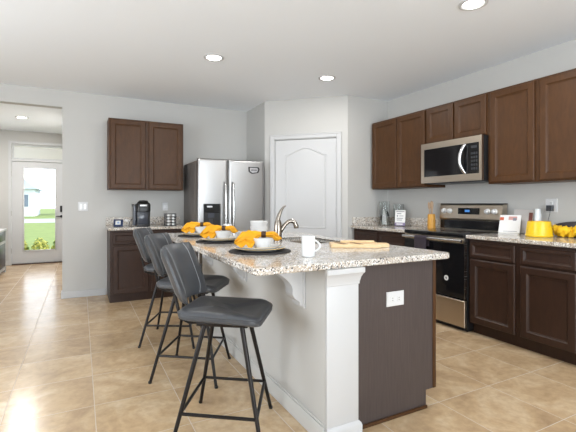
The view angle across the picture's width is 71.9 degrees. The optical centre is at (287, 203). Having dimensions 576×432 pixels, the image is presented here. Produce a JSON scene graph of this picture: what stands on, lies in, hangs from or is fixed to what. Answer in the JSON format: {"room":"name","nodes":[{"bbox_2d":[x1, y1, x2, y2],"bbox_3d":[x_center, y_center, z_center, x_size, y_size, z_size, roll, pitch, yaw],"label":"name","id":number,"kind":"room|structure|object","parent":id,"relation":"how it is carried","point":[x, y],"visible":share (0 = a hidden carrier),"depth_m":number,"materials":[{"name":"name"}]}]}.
{"room":"kitchen","nodes":[
{"label":"kitchen","id":0,"kind":"room"},
{"bbox_2d":[0,130,61,260],"bbox_3d":[-5.215,-0.113,8.005,1.655,2.655,0.120,0,0,-28],"label":"wall","id":1,"kind":"structure","parent":0,"point":[5,135],"depth_m":7.78,"materials":[{"name":"paint"}]},
{"bbox_2d":[8,141,61,264],"bbox_3d":[-5.058,-0.010,8.067,1.020,2.450,0.116,0,0,-28],"label":"trim","id":2,"kind":"structure","parent":1,"relation":"attached to","point":[10,143],"depth_m":7.80,"materials":[{"name":"grey paint"}]},
{"bbox_2d":[11,161,61,264],"bbox_3d":[-5.058,0.190,8.056,0.920,2.050,0.135,0,0,-28],"label":"door","id":3,"kind":"structure","parent":1,"relation":"in","point":[36,213],"depth_m":8.05,"materials":[{"name":"grey paint"}]},
{"bbox_2d":[12,144,61,160],"bbox_3d":[-5.061,-1.028,8.074,0.910,0.301,0.040,0,0,-28],"label":"window","id":4,"kind":"structure","parent":1,"relation":"in","point":[19,151],"depth_m":8.05,"materials":[{"name":"white glass"}]},
{"bbox_2d":[0,83,246,294],"bbox_3d":[-2.356,-0.113,5.403,4.070,2.655,0.120,0,0,-28],"label":"wall","id":5,"kind":"structure","parent":0,"point":[212,133],"depth_m":5.26,"materials":[{"name":"paint"}]},
{"bbox_2d":[78,202,87,210],"bbox_3d":[-2.667,0.039,5.167,0.115,0.116,0.010,0,0,-28],"label":"light switch","id":6,"kind":"object","parent":5,"relation":"attached to","point":[82,206],"visible":1,"depth_m":5.17,"materials":[{"name":"white plastic"}]},
{"bbox_2d":[61,288,105,298],"bbox_3d":[-2.685,1.173,5.223,0.519,0.085,0.134,0,0,-28],"label":"baseboard","id":7,"kind":"structure","parent":5,"relation":"attached to","point":[94,292],"depth_m":5.16,"materials":[{"name":"grey paint"}]},
{"bbox_2d":[106,216,179,224],"bbox_3d":[-1.994,0.239,5.510,0.978,0.108,0.022,0,0,-28],"label":"backsplash","id":8,"kind":"structure","parent":5,"relation":"attached to","point":[109,220],"depth_m":5.42,"materials":[{"name":"stone"}]},
{"bbox_2d":[107,117,182,190],"bbox_3d":[-1.925,-0.635,5.375,0.941,0.910,0.328,0,0,-28],"label":"upper cabinet","id":9,"kind":"object","parent":5,"relation":"attached to","point":[141,155],"visible":1,"depth_m":5.21,"materials":[{"name":"brown wood"}]},
{"bbox_2d":[162,202,167,210],"bbox_3d":[-1.748,0.043,5.648,0.072,0.116,0.009,0,0,-28],"label":"power outlet","id":10,"kind":"object","parent":5,"relation":"attached to","point":[164,204],"visible":1,"depth_m":5.65,"materials":[{"name":"white plastic"}]},
{"bbox_2d":[247,102,264,220],"bbox_3d":[-0.445,-0.113,5.945,0.100,2.655,0.690,0,0,-28],"label":"wall","id":11,"kind":"structure","parent":0,"point":[256,115],"depth_m":5.88,"materials":[{"name":"paint"}]},
{"bbox_2d":[0,0,575,133],"bbox_3d":[-1.098,-1.515,2.964,7.200,0.150,12.870,0,0,-28],"label":"ceiling","id":12,"kind":"structure","parent":0,"point":[151,50],"depth_m":3.60,"materials":[{"name":"white paint"}]},
{"bbox_2d":[15,116,28,118],"bbox_3d":[-4.441,-1.434,6.627,0.200,0.010,0.200,0,0,-28],"label":"recessed light","id":13,"kind":"object","parent":12,"relation":"in","point":[20,117],"visible":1,"depth_m":6.60,"materials":[{"name":"grey paint"}]},
{"bbox_2d":[204,54,223,61],"bbox_3d":[-0.730,-1.434,3.913,0.200,0.010,0.200,0,0,-28],"label":"recessed light","id":14,"kind":"object","parent":12,"relation":"in","point":[210,57],"visible":1,"depth_m":3.89,"materials":[{"name":"grey paint"}]},
{"bbox_2d":[318,75,335,80],"bbox_3d":[0.447,-1.434,4.551,0.200,0.010,0.200,0,0,-28],"label":"recessed light","id":15,"kind":"object","parent":12,"relation":"in","point":[324,77],"visible":1,"depth_m":4.54,"materials":[{"name":"grey paint"}]},
{"bbox_2d":[458,0,488,10],"bbox_3d":[1.333,-1.434,2.859,0.200,0.010,0.200,0,0,-28],"label":"recessed light","id":16,"kind":"object","parent":12,"relation":"in","point":[465,5],"visible":1,"depth_m":2.86,"materials":[{"name":"grey paint"}]},
{"bbox_2d":[0,262,575,431],"bbox_3d":[-1.098,1.275,2.964,7.200,0.120,12.870,0,0,-28],"label":"floor","id":17,"kind":"structure","parent":0,"point":[77,364],"depth_m":2.76,"materials":[{"name":"tile"}]},
{"bbox_2d":[0,228,6,272],"bbox_3d":[-5.044,0.830,6.644,0.453,0.770,0.750,0,0,-28],"label":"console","id":18,"kind":"object","parent":17,"relation":"on","point":[2,231],"visible":1,"depth_m":6.81,"materials":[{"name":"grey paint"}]},
{"bbox_2d":[107,229,184,302],"bbox_3d":[-1.864,0.771,5.254,0.935,0.887,0.598,0,0,-28],"label":"base cabinet","id":19,"kind":"object","parent":17,"relation":"on","point":[127,280],"visible":0.43,"depth_m":4.89,"materials":[{"name":"brown wood"}]},
{"bbox_2d":[105,216,183,230],"bbox_3d":[-1.855,0.256,5.244,0.980,0.142,0.623,0,0,-28],"label":"countertop","id":20,"kind":"structure","parent":19,"relation":"on","point":[155,222],"depth_m":5.29,"materials":[{"name":"beige stone"}]},
{"bbox_2d":[113,219,122,226],"bbox_3d":[-2.127,0.246,4.976,0.110,0.092,0.074,0,0,-20],"label":"tablet","id":21,"kind":"object","parent":20,"relation":"on","point":[117,222],"visible":1,"depth_m":4.97,"materials":[{"name":"blue plastic"}]},
{"bbox_2d":[129,200,150,226],"bbox_3d":[-1.883,0.125,5.027,0.257,0.334,0.274,0,0,-28],"label":"coffee maker","id":22,"kind":"object","parent":20,"relation":"on","point":[141,210],"visible":1,"depth_m":4.96,"materials":[{"name":"grey plastic"}]},
{"bbox_2d":[164,213,175,225],"bbox_3d":[-1.529,0.210,5.147,0.134,0.165,0.110,0,0,-28],"label":"rack","id":23,"kind":"object","parent":20,"relation":"on","point":[165,216],"visible":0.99,"depth_m":5.16,"materials":[{"name":"black metal"}]},
{"bbox_2d":[133,227,202,348],"bbox_3d":[-1.072,0.720,3.585,0.610,0.990,0.514,0,0,2],"label":"counter stool","id":24,"kind":"object","parent":17,"relation":"on","point":[139,234],"visible":0.52,"depth_m":3.44,"materials":[{"name":"grey leather"}]},
{"bbox_2d":[144,233,230,388],"bbox_3d":[-0.726,0.720,2.900,0.610,0.990,0.514,0,0,8],"label":"counter stool","id":25,"kind":"object","parent":17,"relation":"on","point":[154,243],"visible":0.69,"depth_m":2.78,"materials":[{"name":"grey leather"}]},
{"bbox_2d":[161,242,272,431],"bbox_3d":[-0.370,0.720,2.149,0.610,0.990,0.514,0,0,8],"label":"counter stool","id":26,"kind":"object","parent":17,"relation":"on","point":[180,261],"visible":1,"depth_m":2.07,"materials":[{"name":"grey leather"}]},
{"bbox_2d":[184,158,263,296],"bbox_3d":[-0.897,0.307,5.551,0.918,1.775,0.871,0,0,-28],"label":"refrigerator","id":27,"kind":"object","parent":17,"relation":"on","point":[220,192],"visible":0.61,"depth_m":5.23,"materials":[{"name":"grey metal"}]},
{"bbox_2d":[202,254,435,431],"bbox_3d":[-0.040,0.771,3.109,0.998,0.887,2.292,0,0,-28],"label":"kitchen island","id":28,"kind":"object","parent":17,"relation":"on","point":[333,354],"visible":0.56,"depth_m":2.21,"materials":[{"name":"paint"}]},
{"bbox_2d":[168,230,448,275],"bbox_3d":[-0.136,0.310,3.131,1.269,0.034,2.385,0,0,-28],"label":"island countertop","id":29,"kind":"structure","parent":28,"relation":"on","point":[326,257],"depth_m":2.21,"materials":[{"name":"stone"}]},
{"bbox_2d":[178,234,201,237],"bbox_3d":[-0.803,0.289,3.597,0.382,0.006,0.382,0,0,-28],"label":"placemat","id":30,"kind":"object","parent":29,"relation":"on","point":[182,235],"visible":0.32,"depth_m":3.44,"materials":[{"name":"black fabric"}]},
{"bbox_2d":[182,233,199,235],"bbox_3d":[-0.803,0.276,3.597,0.309,0.019,0.309,0,0,-28],"label":"charger plate","id":31,"kind":"object","parent":30,"relation":"on","point":[182,233],"visible":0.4,"depth_m":3.47,"materials":[{"name":"white ceramic"}]},
{"bbox_3d":[-0.803,0.269,3.597,0.259,0.022,0.259,0,0,-28],"label":"dinner plate","id":32,"kind":"object","parent":31,"relation":"on","visible":0},
{"bbox_2d":[181,221,211,232],"bbox_3d":[-0.811,0.216,3.577,0.293,0.108,0.106,0,0,-12],"label":"napkin","id":33,"kind":"object","parent":32,"relation":"on","point":[190,226],"visible":0.73,"depth_m":3.55,"materials":[{"name":"yellow fabric"}]},
{"bbox_2d":[195,226,205,232],"bbox_3d":[-0.790,0.241,3.598,0.140,0.066,0.140,0,0,-28],"label":"bowl","id":34,"kind":"object","parent":32,"relation":"on","point":[199,229],"visible":0.44,"depth_m":3.54,"materials":[{"name":"white ceramic"}]},
{"bbox_2d":[196,240,234,243],"bbox_3d":[-0.516,0.289,3.059,0.382,0.006,0.382,0,0,-28],"label":"placemat","id":35,"kind":"object","parent":29,"relation":"on","point":[197,241],"visible":0.44,"depth_m":2.92,"materials":[{"name":"black fabric"}]},
{"bbox_2d":[201,238,235,241],"bbox_3d":[-0.516,0.276,3.059,0.309,0.019,0.309,0,0,-28],"label":"charger plate","id":36,"kind":"object","parent":35,"relation":"on","point":[201,238],"visible":0.48,"depth_m":2.94,"materials":[{"name":"white ceramic"}]},
{"bbox_2d":[206,236,236,239],"bbox_3d":[-0.516,0.269,3.059,0.259,0.022,0.259,0,0,-28],"label":"dinner plate","id":37,"kind":"object","parent":36,"relation":"on","point":[208,237],"visible":0.64,"depth_m":2.96,"materials":[{"name":"white ceramic"}]},
{"bbox_2d":[200,225,237,238],"bbox_3d":[-0.527,0.216,3.044,0.293,0.108,0.106,0,0,-2],"label":"napkin","id":38,"kind":"object","parent":37,"relation":"on","point":[210,230],"visible":0.94,"depth_m":3.03,"materials":[{"name":"yellow fabric"}]},
{"bbox_2d":[215,230,230,237],"bbox_3d":[-0.503,0.241,3.059,0.140,0.066,0.140,0,0,-28],"label":"bowl","id":39,"kind":"object","parent":37,"relation":"on","point":[219,234],"visible":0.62,"depth_m":3.01,"materials":[{"name":"white ceramic"}]},
{"bbox_2d":[250,226,267,231],"bbox_3d":[-0.279,0.255,3.804,0.172,0.075,0.172,0,0,-28],"label":"serving bowl","id":40,"kind":"object","parent":29,"relation":"on","point":[260,229],"visible":0.42,"depth_m":3.73,"materials":[{"name":"white ceramic"}]},
{"bbox_2d":[250,221,267,226],"bbox_3d":[-0.279,0.205,3.804,0.176,0.075,0.176,0,0,-28],"label":"serving bowl","id":41,"kind":"object","parent":40,"relation":"on","point":[252,223],"visible":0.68,"depth_m":3.73,"materials":[{"name":"white ceramic"}]},
{"bbox_2d":[229,248,290,254],"bbox_3d":[-0.171,0.289,2.432,0.382,0.006,0.382,0,0,-28],"label":"placemat","id":42,"kind":"object","parent":29,"relation":"on","point":[284,250],"visible":0.62,"depth_m":2.32,"materials":[{"name":"black fabric"}]},
{"bbox_2d":[235,246,284,251],"bbox_3d":[-0.171,0.276,2.432,0.309,0.019,0.309,0,0,-28],"label":"charger plate","id":43,"kind":"object","parent":42,"relation":"on","point":[236,247],"visible":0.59,"depth_m":2.32,"materials":[{"name":"white ceramic"}]},
{"bbox_2d":[242,244,280,249],"bbox_3d":[-0.171,0.269,2.432,0.259,0.022,0.259,0,0,-28],"label":"dinner plate","id":44,"kind":"object","parent":43,"relation":"on","point":[272,246],"visible":0.56,"depth_m":2.35,"materials":[{"name":"white ceramic"}]},
{"bbox_2d":[234,230,281,247],"bbox_3d":[-0.181,0.216,2.415,0.293,0.108,0.106,0,0,-6],"label":"napkin","id":45,"kind":"object","parent":44,"relation":"on","point":[245,237],"visible":0.94,"depth_m":2.40,"materials":[{"name":"yellow fabric"}]},
{"bbox_2d":[261,231,265,237],"bbox_3d":[-0.149,0.189,2.433,0.030,0.041,0.041,0,0,0],"label":"napkin ring","id":46,"kind":"object","parent":45,"relation":"attached to","point":[263,233],"visible":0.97,"depth_m":2.42,"materials":[{"name":"brown wood"}]},
{"bbox_2d":[254,237,272,247],"bbox_3d":[-0.158,0.241,2.433,0.140,0.066,0.140,0,0,-28],"label":"bowl","id":47,"kind":"object","parent":44,"relation":"on","point":[260,242],"visible":0.7,"depth_m":2.38,"materials":[{"name":"white ceramic"}]},
{"bbox_2d":[274,205,298,241],"bbox_3d":[-0.014,0.153,3.097,0.204,0.278,0.067,0,0,-20],"label":"kitchen faucet","id":48,"kind":"object","parent":29,"relation":"on","point":[278,228],"visible":0.91,"depth_m":3.06,"materials":[{"name":"silver metal"}]},
{"bbox_2d":[282,237,339,243],"bbox_3d":[0.152,0.406,3.205,0.428,0.219,0.628,0,0,-28],"label":"sink","id":49,"kind":"object","parent":29,"relation":"in","point":[300,241],"visible":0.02,"depth_m":3.44,"materials":[{"name":"grey metal"}]},
{"bbox_2d":[290,240,323,243],"bbox_3d":[0.152,0.421,3.205,0.428,0.187,0.628,0,0,-28],"label":"basin","id":50,"kind":"object","parent":49,"relation":"in","point":[300,241],"depth_m":3.49,"materials":[{"name":"grey metal"}]},
{"bbox_2d":[302,235,320,256],"bbox_3d":[0.124,0.236,2.201,0.100,0.113,0.076,0,0,-18],"label":"mug","id":51,"kind":"object","parent":29,"relation":"on","point":[308,241],"visible":1,"depth_m":2.17,"materials":[{"name":"white ceramic"}]},
{"bbox_2d":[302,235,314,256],"bbox_3d":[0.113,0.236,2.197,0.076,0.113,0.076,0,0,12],"label":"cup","id":52,"kind":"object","parent":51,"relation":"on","point":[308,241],"depth_m":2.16,"materials":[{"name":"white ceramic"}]},
{"bbox_2d":[329,242,388,247],"bbox_3d":[0.481,0.279,2.689,0.390,0.026,0.170,0,0,2],"label":"cutting board","id":53,"kind":"object","parent":29,"relation":"on","point":[332,244],"visible":1,"depth_m":2.61,"materials":[{"name":"brown wood"}]},
{"bbox_2d":[340,240,373,242],"bbox_3d":[0.478,0.262,2.745,0.230,0.012,0.040,0,0,2],"label":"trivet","id":54,"kind":"object","parent":53,"relation":"on","point":[362,241],"visible":1,"depth_m":2.73,"materials":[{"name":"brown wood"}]},
{"bbox_2d":[386,290,403,306],"bbox_3d":[0.609,0.539,2.249,0.128,0.082,0.009,0,0,-28],"label":"power outlet","id":55,"kind":"object","parent":28,"relation":"attached to","point":[394,298],"visible":1,"depth_m":2.25,"materials":[{"name":"white plastic"}]},
{"bbox_2d":[354,228,404,245],"bbox_3d":[1.366,0.771,5.000,0.624,0.887,0.973,0,0,-28],"label":"base cabinet","id":56,"kind":"object","parent":17,"relation":"on","point":[392,238],"visible":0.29,"depth_m":4.80,"materials":[{"name":"brown wood"}]},
{"bbox_2d":[350,217,439,232],"bbox_3d":[1.350,0.256,5.003,0.648,0.142,0.997,0,0,-28],"label":"countertop","id":57,"kind":"structure","parent":56,"relation":"on","point":[369,223],"depth_m":5.09,"materials":[{"name":"beige stone"}]},
{"bbox_2d":[379,201,389,224],"bbox_3d":[1.301,0.132,5.346,0.138,0.320,0.138,0,0,-28],"label":"glass vase","id":58,"kind":"object","parent":57,"relation":"on","point":[384,206],"visible":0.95,"depth_m":5.29,"materials":[{"name":"white"}]},
{"bbox_2d":[394,204,403,225],"bbox_3d":[1.468,0.150,5.264,0.132,0.285,0.132,0,0,-28],"label":"glass vase","id":59,"kind":"object","parent":57,"relation":"on","point":[396,206],"visible":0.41,"depth_m":5.21,"materials":[{"name":"white"}]},
{"bbox_2d":[395,210,405,225],"bbox_3d":[1.442,0.190,5.113,0.136,0.205,0.055,0,0,34],"label":"sign","id":60,"kind":"object","parent":57,"relation":"on","point":[399,214],"visible":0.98,"depth_m":5.12,"materials":[{"name":"white paper"}]},
{"bbox_2d":[427,214,435,227],"bbox_3d":[1.690,0.208,4.677,0.090,0.168,0.090,0,0,-28],"label":"utensil crock","id":61,"kind":"object","parent":57,"relation":"on","point":[431,223],"visible":0.84,"depth_m":4.64,"materials":[{"name":"orange wood"}]},
{"bbox_2d":[402,203,507,331],"bbox_3d":[1.736,0.607,4.196,0.692,1.216,0.786,0,0,-28],"label":"range","id":62,"kind":"object","parent":17,"relation":"on","point":[452,273],"visible":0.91,"depth_m":3.96,"materials":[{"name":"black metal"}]},
{"bbox_2d":[414,235,428,248],"bbox_3d":[1.391,0.400,4.141,0.051,0.139,0.161,0,0,-28],"label":"dish towel","id":63,"kind":"object","parent":62,"relation":"hanging from","point":[420,241],"visible":0.98,"depth_m":4.12,"materials":[{"name":"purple fabric"}]},
{"bbox_2d":[404,228,497,237],"bbox_3d":[1.707,0.303,4.181,0.541,0.032,0.778,0,0,-28],"label":"cooktop","id":64,"kind":"object","parent":62,"relation":"in","point":[431,232],"depth_m":4.07,"materials":[{"name":"black glass"}]},
{"bbox_2d":[458,208,478,214],"bbox_3d":[1.959,0.083,4.314,0.013,0.068,0.260,0,0,-28],"label":"clock","id":65,"kind":"object","parent":62,"relation":"on","point":[461,211],"depth_m":4.30,"materials":[{"name":"black glass"}]},
{"bbox_2d":[469,239,575,364],"bbox_3d":[2.176,0.771,3.451,0.624,0.887,0.930,0,0,-28],"label":"base cabinet","id":66,"kind":"object","parent":17,"relation":"on","point":[521,295],"visible":0.99,"depth_m":3.24,"materials":[{"name":"brown wood"}]},
{"bbox_2d":[466,224,575,247],"bbox_3d":[2.378,0.256,3.036,0.648,0.142,1.858,0,0,-28],"label":"countertop","id":67,"kind":"structure","parent":66,"relation":"on","point":[557,241],"depth_m":3.32,"materials":[{"name":"beige stone"}]},
{"bbox_2d":[498,215,520,234],"bbox_3d":[2.120,0.202,3.799,0.180,0.180,0.143,0,0,38],"label":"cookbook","id":68,"kind":"object","parent":67,"relation":"on","point":[508,224],"visible":0.99,"depth_m":3.80,"materials":[{"name":"white paper"}]},
{"bbox_2d":[514,209,533,233],"bbox_3d":[2.271,0.174,3.838,0.070,0.232,0.170,0,0,-38],"label":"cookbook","id":69,"kind":"object","parent":67,"relation":"on","point":[526,215],"visible":0.52,"depth_m":3.82,"materials":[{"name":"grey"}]},
{"bbox_2d":[534,209,540,220],"bbox_3d":[2.302,0.170,3.658,0.054,0.245,0.054,0,0,-28],"label":"glass bottle","id":70,"kind":"object","parent":67,"relation":"on","point":[537,216],"visible":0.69,"depth_m":3.64,"materials":[{"name":"white"}]},
{"bbox_2d":[525,221,553,237],"bbox_3d":[2.211,0.224,3.498,0.220,0.136,0.220,0,0,-28],"label":"pot","id":71,"kind":"object","parent":67,"relation":"on","point":[541,229],"visible":1,"depth_m":3.42,"materials":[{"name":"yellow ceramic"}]},
{"bbox_2d":[552,224,575,237],"bbox_3d":[2.510,0.238,3.258,0.127,0.106,0.660,0,0,-28],"label":"cloth","id":72,"kind":"object","parent":67,"relation":"on","point":[564,231],"visible":0.98,"depth_m":3.42,"materials":[{"name":"yellow fabric"}]},
{"bbox_2d":[556,221,575,226],"bbox_3d":[2.537,0.216,3.357,0.026,0.128,0.580,0,0,-28],"label":"platter","id":73,"kind":"object","parent":67,"relation":"on","point":[568,224],"visible":0.34,"depth_m":3.50,"materials":[{"name":"grey"}]},
{"bbox_2d":[265,95,347,238],"bbox_3d":[0.247,-0.113,5.496,1.174,2.655,0.100,0,0,17],"label":"wall","id":74,"kind":"structure","parent":0,"point":[320,114],"depth_m":5.43,"materials":[{"name":"paint"}]},
{"bbox_2d":[275,138,335,236],"bbox_3d":[0.236,0.161,5.444,0.873,2.085,0.106,0,0,17],"label":"door","id":75,"kind":"structure","parent":74,"relation":"in","point":[305,170],"depth_m":5.44,"materials":[{"name":"grey paint"}]},
{"bbox_2d":[270,132,341,237],"bbox_3d":[0.244,0.129,5.485,1.009,2.172,0.118,0,0,17],"label":"trim","id":76,"kind":"structure","parent":74,"relation":"attached to","point":[338,135],"depth_m":5.38,"materials":[{"name":"grey paint"}]},
{"bbox_2d":[348,95,387,239],"bbox_3d":[1.077,-0.113,5.483,0.690,2.655,0.100,0,0,-28],"label":"wall","id":77,"kind":"structure","parent":0,"point":[363,201],"depth_m":5.39,"materials":[{"name":"paint"}]},
{"bbox_2d":[352,217,378,224],"bbox_3d":[1.137,0.239,5.442,0.618,0.108,0.022,0,0,-28],"label":"backsplash","id":78,"kind":"structure","parent":77,"relation":"attached to","point":[355,220],"depth_m":5.38,"materials":[{"name":"stone"}]},
{"bbox_2d":[388,39,575,231],"bbox_3d":[2.830,-0.113,3.026,0.140,2.655,9.140,0,0,-28],"label":"wall","id":79,"kind":"structure","parent":0,"point":[559,58],"depth_m":4.16,"materials":[{"name":"paint"}]},
{"bbox_2d":[372,109,444,189],"bbox_3d":[1.500,-0.640,5.062,0.328,0.900,0.958,0,0,-28],"label":"upper cabinet","id":80,"kind":"object","parent":79,"relation":"attached to","point":[397,142],"visible":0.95,"depth_m":4.93,"materials":[{"name":"brown wood"}]},
{"bbox_2d":[390,217,439,227],"bbox_3d":[1.632,0.239,5.138,0.022,0.108,0.971,0,0,-28],"label":"backsplash","id":81,"kind":"structure","parent":79,"relation":"attached to","point":[421,222],"depth_m":5.09,"materials":[{"name":"stone"}]},
{"bbox_2d":[427,92,487,143],"bbox_3d":[1.903,-0.880,4.291,0.328,0.420,0.778,0,0,-28],"label":"upper cabinet","id":82,"kind":"object","parent":79,"relation":"attached to","point":[466,117],"visible":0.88,"depth_m":4.16,"materials":[{"name":"brown wood"}]},
{"bbox_2d":[421,134,487,184],"bbox_3d":[1.845,-0.443,4.260,0.457,0.450,0.770,0,0,-28],"label":"microwave oven","id":83,"kind":"object","parent":82,"relation":"attached to","point":[464,160],"visible":0.91,"depth_m":4.11,"materials":[{"name":"silver metal"}]},
{"bbox_2d":[488,68,575,184],"bbox_3d":[2.300,-0.640,3.533,0.328,0.900,0.930,0,0,-28],"label":"upper cabinet","id":84,"kind":"object","parent":79,"relation":"attached to","point":[532,123],"visible":1,"depth_m":3.48,"materials":[{"name":"brown wood"}]},
{"bbox_2d":[546,205,553,219],"bbox_3d":[2.400,0.153,3.641,0.034,0.272,0.054,0,0,-28],"label":"power adapter","id":85,"kind":"object","parent":79,"relation":"attached to","point":[548,207],"visible":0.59,"depth_m":3.63,"materials":[{"name":"grey plastic"}]},
{"bbox_2d":[546,199,557,211],"bbox_3d":[2.420,0.018,3.648,0.009,0.124,0.105,0,0,-28],"label":"power outlet","id":86,"kind":"object","parent":79,"relation":"attached to","point":[554,202],"visible":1,"depth_m":3.63,"materials":[{"name":"white plastic"}]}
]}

